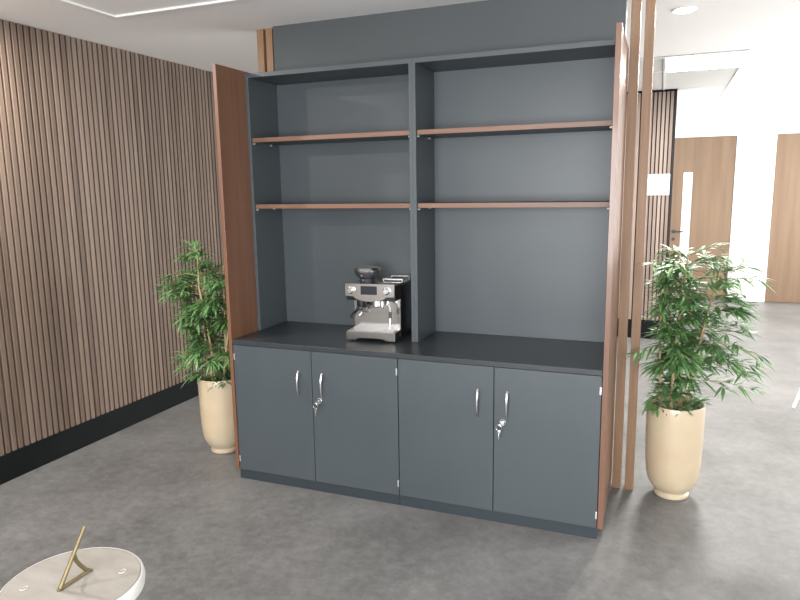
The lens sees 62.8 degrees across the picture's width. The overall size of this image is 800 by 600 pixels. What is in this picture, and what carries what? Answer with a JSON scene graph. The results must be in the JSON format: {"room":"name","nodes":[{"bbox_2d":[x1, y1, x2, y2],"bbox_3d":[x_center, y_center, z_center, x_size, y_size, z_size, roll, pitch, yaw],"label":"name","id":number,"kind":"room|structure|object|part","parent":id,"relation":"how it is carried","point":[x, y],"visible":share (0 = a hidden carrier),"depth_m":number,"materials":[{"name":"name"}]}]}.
{"room":"office lobby","nodes":[
{"label":"office lobby","id":0,"kind":"room"},
{"bbox_2d":[0,19,228,455],"bbox_3d":[-2.279,-0.334,3.721,0.040,2.451,9.615,3,10,21],"label":"wall","id":1,"kind":"structure","parent":0,"point":[109,156],"depth_m":4.31,"materials":[{"name":"brown wood"}]},
{"bbox_2d":[0,298,799,599],"bbox_3d":[1.319,0.998,4.156,7.060,0.100,12.870,3,10,21],"label":"floor","id":2,"kind":"structure","parent":0,"point":[154,489],"depth_m":3.24,"materials":[{"name":"grey concrete"}]},
{"bbox_2d":[0,526,144,599],"bbox_3d":[-0.806,0.981,1.670,0.336,0.825,0.336,3,10,21],"label":"sundial","id":3,"kind":"object","parent":2,"relation":"on","point":[96,573],"visible":1,"depth_m":1.63,"materials":[{"name":"grey stone"}]},
{"bbox_3d":[-0.811,0.699,1.623,0.316,0.003,0.316,3,10,21],"label":"dial plate","id":4,"kind":"part","parent":3,"relation":"part of","materials":[{"name":"stone"}]},
{"bbox_2d":[154,239,234,453],"bbox_3d":[-1.230,0.287,4.194,0.804,1.368,0.588,4,11,26],"label":"bamboo","id":5,"kind":"object","parent":2,"relation":"on","point":[214,387],"visible":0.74,"depth_m":4.08,"materials":[{"name":"green plant"}]},
{"bbox_2d":[197,370,234,453],"bbox_3d":[-1.140,0.724,4.216,0.282,0.495,0.282,3,10,21],"label":"pot","id":6,"kind":"object","parent":5,"relation":"attached to","point":[215,400],"depth_m":4.09,"materials":[{"name":"beige ceramic"}]},
{"bbox_2d":[256,29,266,71],"bbox_3d":[-0.821,-0.357,4.221,0.045,2.616,0.060,3,10,21],"label":"wooden post","id":7,"kind":"object","parent":2,"relation":"on","point":[261,34],"visible":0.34,"depth_m":4.00,"materials":[{"name":"brown wood"}]},
{"bbox_2d":[265,28,274,71],"bbox_3d":[-0.762,-0.354,4.198,0.045,2.616,0.060,3,10,21],"label":"wooden post","id":8,"kind":"object","parent":2,"relation":"on","point":[269,31],"visible":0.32,"depth_m":3.97,"materials":[{"name":"brown wood"}]},
{"bbox_2d":[233,344,399,504],"bbox_3d":[-0.377,0.626,3.816,0.998,0.799,0.587,3,10,21],"label":"base cabinet","id":9,"kind":"object","parent":2,"relation":"on","point":[327,422],"visible":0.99,"depth_m":3.56,"materials":[{"name":"grey laminate"}]},
{"bbox_2d":[212,64,257,468],"bbox_3d":[-0.855,-0.176,3.893,0.021,2.254,0.578,3,10,21],"label":"end panel","id":10,"kind":"object","parent":9,"relation":"attached to","point":[229,86],"visible":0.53,"depth_m":3.67,"materials":[{"name":"brown wood"}]},
{"bbox_3d":[-0.702,0.627,3.673,0.496,0.740,0.018,3,10,21],"label":"door","id":11,"kind":"part","parent":9,"relation":"part of","materials":[{"name":"grey laminate"}]},
{"bbox_3d":[-0.554,0.455,3.555,0.015,0.145,0.035,3,10,21],"label":"handle","id":12,"kind":"part","parent":9,"relation":"part of","materials":[{"name":"silver metal"}]},
{"bbox_3d":[-0.419,0.461,3.502,0.015,0.145,0.035,3,10,21],"label":"handle","id":13,"kind":"part","parent":9,"relation":"part of","materials":[{"name":"silver metal"}]},
{"bbox_3d":[-0.237,0.650,3.491,0.496,0.740,0.018,3,10,21],"label":"door","id":14,"kind":"part","parent":9,"relation":"part of","materials":[{"name":"grey laminate"}]},
{"bbox_2d":[232,321,603,375],"bbox_3d":[0.091,0.238,3.586,1.999,0.026,0.574,3,10,21],"label":"countertop","id":15,"kind":"structure","parent":9,"relation":"on","point":[528,353],"depth_m":3.45,"materials":[{"name":"grey laminate"}]},
{"bbox_2d":[245,58,414,341],"bbox_3d":[-0.337,-0.546,3.764,1.000,1.472,0.315,3,10,21],"label":"bookcase","id":16,"kind":"object","parent":15,"relation":"on","point":[331,147],"visible":0.82,"depth_m":3.88,"materials":[{"name":"laminate"}]},
{"bbox_3d":[-0.794,-0.569,3.943,0.018,1.472,0.315,3,10,21],"label":"panel","id":17,"kind":"part","parent":16,"relation":"part of","materials":[{"name":"laminate"}]},
{"bbox_3d":[-0.348,-1.260,3.644,0.963,0.024,0.315,3,10,21],"label":"panel","id":18,"kind":"part","parent":16,"relation":"part of","materials":[{"name":"grey laminate"}]},
{"bbox_3d":[-0.343,-0.912,3.702,0.960,0.024,0.281,3,10,21],"label":"shelf","id":19,"kind":"part","parent":16,"relation":"part of","materials":[{"name":"grey laminate"}]},
{"bbox_3d":[-0.338,-0.543,3.764,0.960,0.024,0.281,3,10,21],"label":"shelf","id":20,"kind":"part","parent":16,"relation":"part of","materials":[{"name":"grey laminate"}]},
{"bbox_3d":[-0.282,-0.558,3.903,0.963,1.448,0.015,3,10,21],"label":"panel","id":21,"kind":"part","parent":16,"relation":"part of","materials":[{"name":"grey laminate"}]},
{"bbox_3d":[0.119,-0.523,3.585,0.018,1.472,0.315,3,10,21],"label":"panel","id":22,"kind":"part","parent":16,"relation":"part of","materials":[{"name":"laminate"}]},
{"bbox_2d":[345,265,411,341],"bbox_3d":[-0.125,0.012,3.660,0.280,0.400,0.442,2,10,17],"label":"coffee machine","id":23,"kind":"object","parent":15,"relation":"on","point":[382,305],"visible":0.99,"depth_m":3.61,"materials":[{"name":"silver metal"}]},
{"bbox_3d":[-0.269,-0.052,3.545,0.042,0.042,0.025,2,10,17],"label":"knob","id":24,"kind":"part","parent":23,"relation":"part of","materials":[{"name":"silver metal"}]},
{"bbox_3d":[-0.238,0.070,3.539,0.026,0.035,0.127,2,10,17],"label":"handle","id":25,"kind":"part","parent":23,"relation":"part of","materials":[{"name":"black plastic"}]},
{"bbox_2d":[357,300,366,306],"bbox_3d":[-0.212,0.018,3.618,0.054,0.040,0.054,2,10,17],"label":"outlet","id":26,"kind":"object","parent":23,"relation":"attached to","point":[360,303],"depth_m":3.60,"materials":[{"name":"black metal"}]},
{"bbox_3d":[-0.183,-0.177,3.663,0.152,0.028,0.152,2,10,17],"label":"lid","id":27,"kind":"part","parent":23,"relation":"part of","materials":[{"name":"black plastic"}]},
{"bbox_2d":[346,326,400,341],"bbox_3d":[-0.144,0.186,3.621,0.288,0.050,0.140,3,10,21],"label":"drip tray","id":28,"kind":"object","parent":23,"relation":"on","point":[393,333],"depth_m":3.58,"materials":[{"name":"silver metal"}]},
{"bbox_3d":[-0.111,-0.102,3.694,0.280,0.012,0.333,2,10,17],"label":"plate","id":29,"kind":"part","parent":23,"relation":"part of","materials":[{"name":"silver metal"}]},
{"bbox_3d":[-0.075,-0.044,3.485,0.042,0.042,0.025,2,10,17],"label":"knob","id":30,"kind":"part","parent":23,"relation":"part of","materials":[{"name":"silver metal"}]},
{"bbox_3d":[-0.020,-0.123,3.726,0.119,0.016,0.148,2,10,17],"label":"cup rail","id":31,"kind":"part","parent":23,"relation":"part of","materials":[{"name":"silver metal"}]},
{"bbox_2d":[412,39,614,341],"bbox_3d":[0.593,-0.499,3.399,1.000,1.472,0.315,3,10,21],"label":"bookcase","id":32,"kind":"object","parent":15,"relation":"on","point":[512,147],"visible":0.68,"depth_m":3.50,"materials":[{"name":"laminate"}]},
{"bbox_3d":[0.136,-0.522,3.578,0.018,1.472,0.315,3,10,21],"label":"panel","id":33,"kind":"part","parent":32,"relation":"part of","materials":[{"name":"laminate"}]},
{"bbox_3d":[0.581,-1.213,3.279,0.963,0.024,0.315,3,10,21],"label":"panel","id":34,"kind":"part","parent":32,"relation":"part of","materials":[{"name":"grey laminate"}]},
{"bbox_3d":[0.586,-0.865,3.337,0.960,0.024,0.281,3,10,21],"label":"shelf","id":35,"kind":"part","parent":32,"relation":"part of","materials":[{"name":"grey laminate"}]},
{"bbox_3d":[0.592,-0.496,3.399,0.960,0.024,0.281,3,10,21],"label":"shelf","id":36,"kind":"part","parent":32,"relation":"part of","materials":[{"name":"grey laminate"}]},
{"bbox_3d":[1.049,-0.476,3.220,0.018,1.472,0.315,3,10,21],"label":"panel","id":37,"kind":"part","parent":32,"relation":"part of","materials":[{"name":"laminate"}]},
{"bbox_2d":[398,359,602,538],"bbox_3d":[0.553,0.673,3.451,0.998,0.799,0.587,3,10,21],"label":"base cabinet","id":38,"kind":"object","parent":2,"relation":"on","point":[519,447],"visible":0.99,"depth_m":3.19,"materials":[{"name":"grey laminate"}]},
{"bbox_3d":[0.228,0.674,3.308,0.496,0.740,0.018,3,10,21],"label":"door","id":39,"kind":"part","parent":38,"relation":"part of","materials":[{"name":"grey laminate"}]},
{"bbox_3d":[0.376,0.502,3.190,0.015,0.145,0.035,3,10,21],"label":"handle","id":40,"kind":"part","parent":38,"relation":"part of","materials":[{"name":"silver metal"}]},
{"bbox_3d":[0.510,0.508,3.137,0.015,0.145,0.035,3,10,21],"label":"handle","id":41,"kind":"part","parent":38,"relation":"part of","materials":[{"name":"silver metal"}]},
{"bbox_3d":[0.693,0.698,3.126,0.496,0.740,0.018,3,10,21],"label":"door","id":42,"kind":"part","parent":38,"relation":"part of","materials":[{"name":"grey laminate"}]},
{"bbox_2d":[597,22,628,529],"bbox_3d":[1.027,-0.080,3.155,0.024,2.254,0.578,3,10,21],"label":"end panel","id":43,"kind":"object","parent":38,"relation":"attached to","point":[621,46],"visible":1,"depth_m":2.98,"materials":[{"name":"brown wood"}]},
{"bbox_2d":[612,0,641,487],"bbox_3d":[1.185,-0.256,3.434,0.045,2.616,0.060,3,10,21],"label":"wooden post","id":44,"kind":"object","parent":2,"relation":"on","point":[636,9],"visible":1,"depth_m":3.39,"materials":[{"name":"brown wood"}]},
{"bbox_2d":[624,0,655,489],"bbox_3d":[1.247,-0.252,3.409,0.045,2.616,0.060,3,10,21],"label":"wooden post","id":45,"kind":"object","parent":2,"relation":"on","point":[650,14],"visible":1,"depth_m":3.37,"materials":[{"name":"brown wood"}]},
{"bbox_2d":[620,238,775,500],"bbox_3d":[1.526,0.369,3.414,0.727,1.381,0.588,3,10,21],"label":"bamboo","id":46,"kind":"object","parent":2,"relation":"on","point":[675,422],"visible":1,"depth_m":3.34,"materials":[{"name":"green plant"}]},
{"bbox_2d":[645,395,705,500],"bbox_3d":[1.462,0.793,3.506,0.288,0.515,0.288,3,10,21],"label":"pot","id":47,"kind":"object","parent":46,"relation":"attached to","point":[674,438],"depth_m":3.39,"materials":[{"name":"beige ceramic"}]},
{"bbox_2d":[792,388,799,407],"bbox_3d":[3.180,0.414,4.605,0.531,0.843,0.545,-1,10,-3],"label":"chair","id":48,"kind":"object","parent":2,"relation":"on","point":[798,393],"visible":1,"depth_m":4.84,"materials":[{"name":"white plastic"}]},
{"bbox_2d":[0,0,799,115],"bbox_3d":[1.278,-1.678,3.704,7.060,0.106,12.870,3,10,21],"label":"ceiling","id":49,"kind":"structure","parent":0,"point":[225,34],"depth_m":4.10,"materials":[{"name":"white paint"}]},
{"bbox_2d":[56,0,243,18],"bbox_3d":[-1.298,-1.283,1.921,1.812,0.012,3.042,3,10,21],"label":"trim","id":50,"kind":"structure","parent":49,"relation":"attached to","point":[62,1],"depth_m":3.46,"materials":[{"name":"white plastic"}]},
{"bbox_2d":[672,6,696,13],"bbox_3d":[1.595,-1.622,3.680,0.132,0.017,0.132,3,10,21],"label":"recessed light","id":51,"kind":"object","parent":49,"relation":"in","point":[687,9],"visible":1,"depth_m":3.65,"materials":[{"name":"white plastic"}]},
{"bbox_2d":[665,52,748,72],"bbox_3d":[2.420,-1.887,5.218,0.570,0.006,0.650,3,10,21],"label":"recessed light","id":52,"kind":"object","parent":49,"relation":"in","point":[728,60],"visible":1,"depth_m":5.18,"materials":[{"name":"white plastic"}]},
{"bbox_2d":[273,0,627,70],"bbox_3d":[0.215,-0.307,3.827,2.004,2.617,0.127,3,10,21],"label":"wall","id":53,"kind":"structure","parent":0,"point":[487,25],"depth_m":3.54,"materials":[{"name":"paint"}]},
{"bbox_2d":[618,91,674,320],"bbox_3d":[1.210,-0.959,7.596,3.560,2.617,0.162,3,10,21],"label":"wall","id":54,"kind":"structure","parent":0,"point":[668,92],"depth_m":6.90,"materials":[{"name":"brown wood"}]},
{"bbox_2d":[617,318,663,339],"bbox_3d":[1.206,0.243,7.728,3.550,0.203,0.026,3,10,21],"label":"baseboard","id":55,"kind":"structure","parent":54,"relation":"attached to","point":[647,324],"depth_m":7.14,"materials":[{"name":"black"}]},
{"bbox_2d":[627,89,677,93],"bbox_3d":[1.170,-2.220,7.312,3.554,0.019,0.026,3,10,21],"label":"trim","id":56,"kind":"structure","parent":54,"relation":"attached to","point":[665,90],"depth_m":6.71,"materials":[{"name":"black"}]},
{"bbox_2d":[647,174,669,194],"bbox_3d":[2.683,-1.208,6.866,0.260,0.216,0.009,3,10,21],"label":"wall sign","id":57,"kind":"object","parent":54,"relation":"attached to","point":[658,184],"visible":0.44,"depth_m":6.86,"materials":[{"name":"white plastic"}]},
{"bbox_2d":[667,91,677,259],"bbox_3d":[2.831,-0.949,6.869,0.021,2.390,0.024,3,10,21],"label":"trim","id":58,"kind":"structure","parent":54,"relation":"attached to","point":[675,107],"depth_m":6.79,"materials":[{"name":"black metal"}]},
{"bbox_2d":[628,50,751,114],"bbox_3d":[2.889,-2.231,7.173,1.192,0.006,4.732,3,10,21],"label":"trim","id":59,"kind":"structure","parent":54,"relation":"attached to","point":[750,51],"depth_m":5.46,"materials":[{"name":"white plastic"}]},
{"bbox_2d":[675,109,799,301],"bbox_3d":[5.367,-1.264,9.024,3.100,2.617,0.150,3,10,21],"label":"wall","id":60,"kind":"structure","parent":0,"point":[756,132],"depth_m":9.10,"materials":[{"name":"white paint"}]},
{"bbox_2d":[667,136,736,299],"bbox_3d":[4.321,-1.163,9.427,0.792,2.304,0.193,3,10,21],"label":"door","id":61,"kind":"structure","parent":60,"relation":"in","point":[704,167],"depth_m":9.35,"materials":[{"name":"brown wood"}]},
{"bbox_3d":[4.136,-1.173,9.489,0.120,1.320,0.020,3,10,21],"label":"vision panel","id":62,"kind":"part","parent":61,"relation":"part of","materials":[{"name":"clear glass"}]},
{"bbox_2d":[765,133,799,302],"bbox_3d":[5.516,-1.102,8.958,0.792,2.304,0.193,3,10,21],"label":"door","id":63,"kind":"structure","parent":60,"relation":"in","point":[783,265],"depth_m":9.02,"materials":[{"name":"brown wood"}]},
{"bbox_3d":[-1.858,-0.493,5.116,0.210,2.617,12.570,3,10,21],"label":"wall","id":64,"kind":"structure","parent":0,"visible":0},
{"bbox_2d":[0,370,212,484],"bbox_3d":[-2.251,0.954,3.955,0.042,0.163,9.690,3,10,21],"label":"baseboard","id":65,"kind":"structure","parent":64,"relation":"attached to","point":[14,464],"depth_m":4.36,"materials":[{"name":"black"}]}
]}

